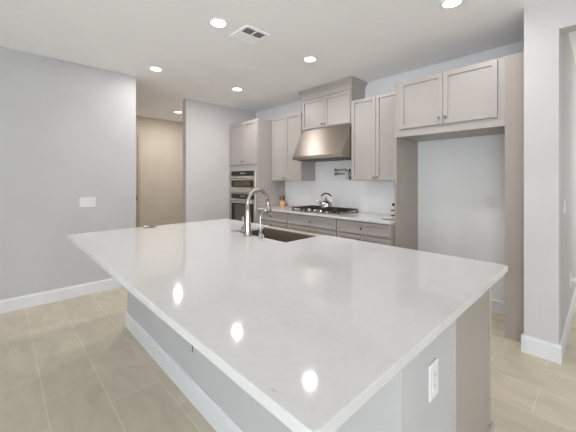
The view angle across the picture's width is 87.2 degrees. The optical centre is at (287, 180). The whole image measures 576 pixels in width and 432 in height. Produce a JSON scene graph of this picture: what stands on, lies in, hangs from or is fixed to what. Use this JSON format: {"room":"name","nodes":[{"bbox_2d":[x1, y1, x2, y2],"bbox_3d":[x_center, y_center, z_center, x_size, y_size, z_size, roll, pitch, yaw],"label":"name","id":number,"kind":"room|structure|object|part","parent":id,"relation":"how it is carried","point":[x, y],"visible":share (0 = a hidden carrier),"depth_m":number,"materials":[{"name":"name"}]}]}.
{"room":"kitchen","nodes":[
{"label":"kitchen","id":0,"kind":"room"},
{"bbox_2d":[0,47,135,299],"bbox_3d":[-4.165,-0.007,2.061,5.810,2.745,0.130,0,0,-44],"label":"wall","id":1,"kind":"structure","parent":0,"point":[68,129],"depth_m":3.44,"materials":[{"name":"paint"}]},
{"bbox_2d":[0,278,122,313],"bbox_3d":[-4.115,1.298,2.008,5.810,0.135,0.016,0,0,-44],"label":"baseboard","id":2,"kind":"structure","parent":1,"relation":"attached to","point":[25,301],"depth_m":3.42,"materials":[{"name":"paint"}]},
{"bbox_2d":[79,197,95,207],"bbox_3d":[-2.408,0.260,3.638,0.165,0.118,0.010,0,0,-44],"label":"light switch","id":3,"kind":"object","parent":1,"relation":"attached to","point":[85,201],"visible":1,"depth_m":3.63,"materials":[{"name":"white plastic"}]},
{"bbox_2d":[136,116,182,227],"bbox_3d":[-3.619,-0.007,6.150,4.240,2.745,0.100,0,0,-44],"label":"wall","id":4,"kind":"structure","parent":0,"point":[161,141],"depth_m":6.80,"materials":[{"name":"paint"}]},
{"bbox_2d":[136,136,136,227],"bbox_3d":[-3.481,0.205,6.153,0.805,2.300,0.087,0,0,-44],"label":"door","id":5,"kind":"structure","parent":4,"relation":"in","point":[136,136],"depth_m":6.44,"materials":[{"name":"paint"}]},
{"bbox_2d":[136,132,139,226],"bbox_3d":[-3.518,0.160,6.164,0.965,2.410,0.020,0,0,-44],"label":"trim","id":6,"kind":"structure","parent":4,"relation":"attached to","point":[137,133],"depth_m":6.46,"materials":[{"name":"paint"}]},
{"bbox_2d":[183,99,255,222],"bbox_3d":[-1.228,-0.007,5.645,1.474,2.745,0.130,0,0,-44],"label":"wall","id":7,"kind":"structure","parent":0,"point":[205,125],"depth_m":5.34,"materials":[{"name":"paint"}]},
{"bbox_2d":[0,0,575,121],"bbox_3d":[-0.026,-1.440,1.840,11.700,0.120,11.300,0,0,-44],"label":"ceiling","id":8,"kind":"structure","parent":0,"point":[365,40],"depth_m":2.98,"materials":[{"name":"paint"}]},
{"bbox_2d":[148,66,163,71],"bbox_3d":[-1.631,-1.378,3.740,0.176,0.004,0.176,0,0,-44],"label":"recessed light","id":9,"kind":"object","parent":8,"relation":"in","point":[153,68],"visible":1,"depth_m":3.72,"materials":[{"name":"paint"}]},
{"bbox_2d":[208,18,228,27],"bbox_3d":[-0.609,-1.378,2.649,0.176,0.004,0.176,0,0,-44],"label":"recessed light","id":10,"kind":"object","parent":8,"relation":"in","point":[214,22],"visible":1,"depth_m":2.63,"materials":[{"name":"paint"}]},
{"bbox_2d":[231,87,242,90],"bbox_3d":[-0.765,-1.378,4.564,0.176,0.004,0.176,0,0,-44],"label":"recessed light","id":11,"kind":"object","parent":8,"relation":"in","point":[234,88],"visible":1,"depth_m":4.57,"materials":[{"name":"paint"}]},
{"bbox_2d":[230,25,269,44],"bbox_3d":[-0.361,-1.375,2.866,0.272,0.010,0.282,0,0,-44],"label":"ceiling vent","id":12,"kind":"object","parent":8,"relation":"in","point":[248,34],"visible":1,"depth_m":2.86,"materials":[{"name":"metal"}]},
{"bbox_2d":[302,56,317,61],"bbox_3d":[0.248,-1.378,3.440,0.176,0.004,0.176,0,0,-44],"label":"recessed light","id":13,"kind":"object","parent":8,"relation":"in","point":[307,58],"visible":1,"depth_m":3.44,"materials":[{"name":"paint"}]},
{"bbox_2d":[439,0,464,8],"bbox_3d":[1.270,-1.378,2.345,0.176,0.004,0.176,0,0,-44],"label":"recessed light","id":14,"kind":"object","parent":8,"relation":"in","point":[445,4],"visible":1,"depth_m":2.35,"materials":[{"name":"paint"}]},
{"bbox_2d":[0,287,575,431],"bbox_3d":[-0.026,1.415,1.840,11.700,0.100,11.300,0,0,-44],"label":"floor","id":15,"kind":"structure","parent":0,"point":[74,364],"depth_m":2.07,"materials":[{"name":"beige tile"}]},
{"bbox_2d":[229,118,284,223],"bbox_3d":[-0.591,0.163,5.555,0.673,2.405,0.872,0,0,-44],"label":"tall cabinet","id":16,"kind":"object","parent":15,"relation":"on","point":[250,142],"visible":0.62,"depth_m":5.21,"materials":[{"name":"paint"}]},
{"bbox_3d":[-0.849,0.344,5.861,0.624,1.107,0.075,0,0,-44],"label":"panel","id":17,"kind":"part","parent":16,"relation":"part of","materials":[{"name":"paint"}]},
{"bbox_3d":[-0.915,-0.650,5.464,0.020,0.734,0.383,0,0,-44],"label":"door","id":18,"kind":"part","parent":16,"relation":"part of","materials":[{"name":"paint"}]},
{"bbox_2d":[229,193,255,222],"bbox_3d":[-0.633,0.560,5.488,0.578,0.659,0.742,0,0,-44],"label":"wall oven","id":19,"kind":"object","parent":16,"relation":"in","point":[238,200],"visible":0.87,"depth_m":5.34,"materials":[{"name":"metal"}]},
{"bbox_3d":[-0.802,0.278,5.343,0.020,0.085,0.695,0,0,-44],"label":"control panel","id":20,"kind":"part","parent":19,"relation":"part of","materials":[{"name":"black glass"}]},
{"bbox_2d":[229,170,255,192],"bbox_3d":[-0.633,0.015,5.488,0.578,0.379,0.742,0,0,-44],"label":"microwave","id":21,"kind":"object","parent":16,"relation":"in","point":[241,181],"visible":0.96,"depth_m":5.30,"materials":[{"name":"metal"}]},
{"bbox_3d":[-0.794,0.169,5.334,0.020,0.072,0.742,0,0,-44],"label":"trim","id":22,"kind":"part","parent":21,"relation":"part of","materials":[{"name":"metal"}]},
{"bbox_3d":[-0.802,-0.128,5.343,0.020,0.085,0.695,0,0,-44],"label":"control panel","id":23,"kind":"part","parent":21,"relation":"part of","materials":[{"name":"black glass"}]},
{"bbox_3d":[-0.794,0.025,5.334,0.020,0.211,0.742,0,0,-44],"label":"door","id":24,"kind":"part","parent":21,"relation":"part of","materials":[{"name":"metal"}]},
{"bbox_3d":[-0.784,-0.193,5.355,0.020,0.035,0.747,0,0,-44],"label":"rail","id":25,"kind":"part","parent":16,"relation":"part of","materials":[{"name":"paint"}]},
{"bbox_3d":[-0.647,-0.650,5.182,0.020,0.734,0.383,0,0,-44],"label":"door","id":26,"kind":"part","parent":16,"relation":"part of","materials":[{"name":"paint"}]},
{"bbox_3d":[-0.290,0.344,5.274,0.624,1.107,0.050,0,0,-44],"label":"panel","id":27,"kind":"part","parent":16,"relation":"part of","materials":[{"name":"paint"}]},
{"bbox_2d":[258,210,287,228],"bbox_3d":[-0.040,0.924,4.990,0.653,0.882,0.701,0,0,-44],"label":"base cabinet","id":28,"kind":"object","parent":15,"relation":"on","point":[275,219],"visible":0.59,"depth_m":4.75,"materials":[{"name":"paint"}]},
{"bbox_3d":[-0.248,0.795,4.792,0.020,0.284,0.685,0,0,-44],"label":"drawer","id":29,"kind":"part","parent":28,"relation":"part of","materials":[{"name":"paint"}]},
{"bbox_3d":[-0.248,0.569,4.792,0.020,0.137,0.685,0,0,-44],"label":"drawer","id":30,"kind":"part","parent":28,"relation":"part of","materials":[{"name":"paint"}]},
{"bbox_2d":[257,206,394,224],"bbox_3d":[0.536,0.466,4.387,0.632,0.030,2.369,0,0,-44],"label":"countertop","id":31,"kind":"structure","parent":28,"relation":"on","point":[366,217],"depth_m":3.92,"materials":[{"name":"white stone"}]},
{"bbox_2d":[280,200,285,206],"bbox_3d":[-0.093,0.401,5.318,0.108,0.100,0.108,0,0,-44],"label":"utensil crock","id":32,"kind":"object","parent":31,"relation":"on","point":[282,203],"visible":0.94,"depth_m":5.27,"materials":[{"name":"brown wood"}]},
{"bbox_2d":[291,205,358,214],"bbox_3d":[0.524,0.424,4.417,0.480,0.054,0.875,0,0,-44],"label":"gas cooktop","id":33,"kind":"object","parent":31,"relation":"in","point":[311,208],"visible":0.95,"depth_m":4.27,"materials":[{"name":"metal"}]},
{"bbox_2d":[317,193,332,208],"bbox_3d":[0.544,0.286,4.353,0.199,0.222,0.197,0,0,-44],"label":"tea kettle","id":34,"kind":"object","parent":33,"relation":"on","point":[325,204],"visible":1,"depth_m":4.30,"materials":[{"name":"silver metal"}]},
{"bbox_2d":[391,203,394,217],"bbox_3d":[1.294,0.364,3.717,0.057,0.173,0.057,0,0,-44],"label":"condiment bottle","id":35,"kind":"object","parent":31,"relation":"on","point":[393,204],"visible":0.8,"depth_m":3.69,"materials":[{"name":"black ceramic"}]},
{"bbox_2d":[125,287,493,431],"bbox_3d":[-0.215,0.924,2.225,1.053,0.882,2.712,0,0,-44],"label":"kitchen island","id":36,"kind":"object","parent":15,"relation":"on","point":[462,402],"visible":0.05,"depth_m":1.40,"materials":[{"name":"paint"}]},
{"bbox_3d":[-0.591,1.298,1.868,0.016,0.135,2.712,0,0,-44],"label":"baseboard","id":37,"kind":"part","parent":36,"relation":"part of","materials":[{"name":"paint"}]},
{"bbox_2d":[67,219,507,431],"bbox_3d":[-0.337,0.466,2.069,1.555,0.030,2.748,0,0,-44],"label":"island countertop","id":38,"kind":"structure","parent":36,"relation":"on","point":[311,329],"depth_m":1.15,"materials":[{"name":"white stone"}]},
{"bbox_2d":[242,188,271,236],"bbox_3d":[-0.267,0.258,2.558,0.285,0.386,0.121,0,0,-44],"label":"kitchen faucet","id":39,"kind":"object","parent":38,"relation":"on","point":[246,226],"visible":0.98,"depth_m":2.46,"materials":[{"name":"silver metal"}]},
{"bbox_3d":[-0.252,0.140,2.535,0.239,0.150,0.031,0,0,-44],"label":"spout","id":40,"kind":"part","parent":39,"relation":"part of","materials":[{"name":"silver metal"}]},
{"bbox_2d":[258,210,270,238],"bbox_3d":[-0.172,0.342,2.361,0.126,0.218,0.075,0,0,-44],"label":"water tap","id":41,"kind":"object","parent":38,"relation":"on","point":[260,232],"visible":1,"depth_m":2.34,"materials":[{"name":"silver metal"}]},
{"bbox_3d":[-0.178,0.322,2.378,0.111,0.178,0.012,0,0,-44],"label":"spout","id":42,"kind":"part","parent":41,"relation":"part of","materials":[{"name":"silver metal"}]},
{"bbox_2d":[240,226,320,241],"bbox_3d":[-0.106,0.589,2.633,0.467,0.263,0.754,0,0,-44],"label":"farmhouse sink","id":43,"kind":"object","parent":38,"relation":"in","point":[274,233],"visible":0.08,"depth_m":2.82,"materials":[{"name":"metal"}]},
{"bbox_2d":[428,358,437,402],"bbox_3d":[0.510,0.697,1.059,0.078,0.125,0.009,0,0,-44],"label":"wall outlet","id":44,"kind":"object","parent":36,"relation":"attached to","point":[433,367],"visible":1,"depth_m":1.05,"materials":[{"name":"white plastic"}]},
{"bbox_2d":[433,369,436,391],"bbox_3d":[0.512,0.697,1.058,0.034,0.068,0.004,0,0,-44],"label":"receptacle","id":45,"kind":"object","parent":44,"relation":"attached to","point":[434,370],"depth_m":1.06,"materials":[{"name":"white plastic"}]},
{"bbox_3d":[0.858,0.924,1.418,0.512,0.882,0.029,0,0,-44],"label":"panel","id":46,"kind":"part","parent":36,"relation":"part of","materials":[{"name":"grey wood"}]},
{"bbox_2d":[288,213,336,236],"bbox_3d":[0.518,0.924,4.405,0.653,0.882,0.912,0,0,-44],"label":"base cabinet","id":47,"kind":"object","parent":15,"relation":"on","point":[298,222],"visible":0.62,"depth_m":4.16,"materials":[{"name":"paint"}]},
{"bbox_3d":[0.310,0.795,4.207,0.020,0.284,0.896,0,0,-44],"label":"drawer","id":48,"kind":"part","parent":47,"relation":"part of","materials":[{"name":"paint"}]},
{"bbox_3d":[0.310,0.569,4.207,0.020,0.137,0.896,0,0,-44],"label":"drawer","id":49,"kind":"part","parent":47,"relation":"part of","materials":[{"name":"paint"}]},
{"bbox_2d":[337,219,394,245],"bbox_3d":[1.092,0.924,3.802,0.653,0.882,0.750,0,0,-44],"label":"base cabinet","id":50,"kind":"object","parent":15,"relation":"on","point":[378,233],"visible":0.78,"depth_m":3.55,"materials":[{"name":"paint"}]},
{"bbox_3d":[0.756,0.950,3.737,0.020,0.594,0.364,0,0,-44],"label":"door","id":51,"kind":"part","parent":50,"relation":"part of","materials":[{"name":"paint"}]},
{"bbox_3d":[0.884,0.569,3.603,0.020,0.137,0.734,0,0,-44],"label":"drawer","id":52,"kind":"part","parent":50,"relation":"part of","materials":[{"name":"paint"}]},
{"bbox_3d":[1.012,0.950,3.469,0.020,0.594,0.364,0,0,-44],"label":"door","id":53,"kind":"part","parent":50,"relation":"part of","materials":[{"name":"paint"}]},
{"bbox_2d":[395,52,523,342],"bbox_3d":[1.772,0.142,3.119,0.610,2.445,1.166,0,0,-44],"label":"refrigerator surround","id":54,"kind":"object","parent":15,"relation":"on","point":[484,98],"visible":0.93,"depth_m":2.80,"materials":[{"name":"paint"}]},
{"bbox_3d":[1.395,0.142,3.552,0.559,2.445,0.020,0,0,-44],"label":"panel","id":55,"kind":"part","parent":54,"relation":"part of","materials":[{"name":"grey wood"}]},
{"bbox_3d":[1.376,-0.812,3.149,0.020,0.503,0.443,0,0,-44],"label":"door","id":56,"kind":"part","parent":54,"relation":"part of","materials":[{"name":"paint"}]},
{"bbox_3d":[1.542,-0.516,3.005,0.021,0.078,1.012,0,0,-44],"label":"header rail","id":57,"kind":"part","parent":54,"relation":"part of","materials":[{"name":"paint"}]},
{"bbox_3d":[1.687,-0.812,2.823,0.020,0.503,0.446,0,0,-44],"label":"door","id":58,"kind":"part","parent":54,"relation":"part of","materials":[{"name":"paint"}]},
{"bbox_3d":[1.938,1.358,2.581,0.023,0.014,0.157,0,0,-44],"label":"shoe moulding","id":59,"kind":"part","parent":54,"relation":"part of","materials":[{"name":"paint"}]},
{"bbox_3d":[2.133,0.137,2.764,0.542,2.433,0.153,0,0,-44],"label":"panel","id":60,"kind":"part","parent":54,"relation":"part of","materials":[{"name":"grey wood"}]},
{"bbox_2d":[256,41,523,300],"bbox_3d":[0.217,-0.007,5.283,0.120,2.745,6.448,0,0,-44],"label":"wall","id":61,"kind":"structure","parent":0,"point":[455,175],"depth_m":3.39,"materials":[{"name":"paint"}]},
{"bbox_2d":[272,113,314,180],"bbox_3d":[0.072,-0.532,5.079,0.368,1.065,0.713,0,0,-44],"label":"upper cabinet","id":62,"kind":"object","parent":61,"relation":"attached to","point":[287,131],"visible":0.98,"depth_m":4.94,"materials":[{"name":"paint"}]},
{"bbox_3d":[-0.160,-0.532,5.112,0.020,1.059,0.339,0,0,-44],"label":"door","id":63,"kind":"part","parent":62,"relation":"part of","materials":[{"name":"paint"}]},
{"bbox_3d":[0.086,-0.532,4.854,0.020,1.059,0.362,0,0,-44],"label":"door","id":64,"kind":"part","parent":62,"relation":"part of","materials":[{"name":"paint"}]},
{"bbox_2d":[298,76,367,130],"bbox_3d":[0.636,-1.075,4.482,0.376,0.609,1.000,0,0,-44],"label":"upper cabinet","id":65,"kind":"object","parent":61,"relation":"attached to","point":[329,104],"visible":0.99,"depth_m":4.29,"materials":[{"name":"paint"}]},
{"bbox_3d":[0.378,-1.000,4.541,0.020,0.434,0.437,0,0,-44],"label":"door","id":66,"kind":"part","parent":65,"relation":"part of","materials":[{"name":"paint"}]},
{"bbox_2d":[292,124,350,161],"bbox_3d":[0.573,-0.531,4.416,0.541,0.472,0.904,0,0,-44],"label":"range hood","id":67,"kind":"object","parent":65,"relation":"attached to","point":[333,143],"visible":0.94,"depth_m":4.24,"materials":[{"name":"metal"}]},
{"bbox_3d":[0.636,-1.335,4.482,0.376,0.089,1.000,0,0,-44],"label":"crown moulding","id":68,"kind":"part","parent":65,"relation":"part of","materials":[{"name":"paint"}]},
{"bbox_3d":[0.683,-1.000,4.221,0.020,0.434,0.437,0,0,-44],"label":"door","id":69,"kind":"part","parent":65,"relation":"part of","materials":[{"name":"paint"}]},
{"bbox_2d":[285,160,394,214],"bbox_3d":[0.770,-0.042,4.609,0.009,0.986,2.370,0,0,-44],"label":"backsplash","id":70,"kind":"structure","parent":61,"relation":"attached to","point":[377,197],"depth_m":4.56,"materials":[{"name":"white tile"}]},
{"bbox_2d":[334,169,350,180],"bbox_3d":[0.806,-0.090,4.437,0.176,0.180,0.284,0,0,-44],"label":"pot filler","id":71,"kind":"object","parent":61,"relation":"attached to","point":[335,170],"visible":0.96,"depth_m":4.38,"materials":[{"name":"silver metal"}]},
{"bbox_2d":[351,91,394,180],"bbox_3d":[1.206,-0.532,3.889,0.368,1.065,0.721,0,0,-44],"label":"upper cabinet","id":72,"kind":"object","parent":61,"relation":"attached to","point":[372,118],"visible":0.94,"depth_m":3.80,"materials":[{"name":"paint"}]},
{"bbox_3d":[0.977,-0.532,3.919,0.020,1.059,0.356,0,0,-44],"label":"door","id":73,"kind":"part","parent":72,"relation":"part of","materials":[{"name":"paint"}]},
{"bbox_3d":[1.226,-0.532,3.658,0.020,1.059,0.353,0,0,-44],"label":"door","id":74,"kind":"part","parent":72,"relation":"part of","materials":[{"name":"paint"}]},
{"bbox_2d":[485,195,493,207],"bbox_3d":[2.122,0.220,3.188,0.009,0.125,0.078,0,0,-44],"label":"wall outlet","id":75,"kind":"object","parent":61,"relation":"attached to","point":[489,200],"visible":1,"depth_m":3.18,"materials":[{"name":"white plastic"}]},
{"bbox_2d":[491,298,504,314],"bbox_3d":[1.985,1.298,3.327,0.016,0.135,1.118,0,0,-44],"label":"baseboard","id":76,"kind":"structure","parent":61,"relation":"attached to","point":[497,305],"depth_m":3.13,"materials":[{"name":"paint"}]},
{"bbox_2d":[524,0,575,344],"bbox_3d":[3.539,-0.007,0.782,0.135,2.745,4.652,0,0,-44],"label":"wall","id":77,"kind":"structure","parent":0,"point":[545,22],"depth_m":2.34,"materials":[{"name":"paint"}]},
{"bbox_2d":[521,334,561,363],"bbox_3d":[1.952,1.298,2.339,0.016,0.135,0.241,0,0,-44],"label":"baseboard","id":78,"kind":"structure","parent":77,"relation":"attached to","point":[537,347],"depth_m":2.33,"materials":[{"name":"paint"}]},
{"bbox_2d":[561,33,575,334],"bbox_3d":[3.443,-0.007,3.758,3.830,2.745,0.209,0,0,-44],"label":"wall","id":79,"kind":"structure","parent":0,"point":[568,64],"depth_m":2.78,"materials":[{"name":"paint"}]},
{"bbox_2d":[563,199,565,212],"bbox_3d":[2.313,0.215,2.531,0.075,0.118,0.010,0,0,-44],"label":"light switch","id":80,"kind":"object","parent":79,"relation":"attached to","point":[564,202],"visible":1,"depth_m":2.51,"materials":[{"name":"white plastic"}]},
{"bbox_2d":[559,287,575,359],"bbox_3d":[3.472,1.298,3.630,3.965,0.135,0.016,0,0,-44],"label":"baseboard","id":81,"kind":"structure","parent":79,"relation":"attached to","point":[564,337],"depth_m":2.67,"materials":[{"name":"paint"}]}
]}

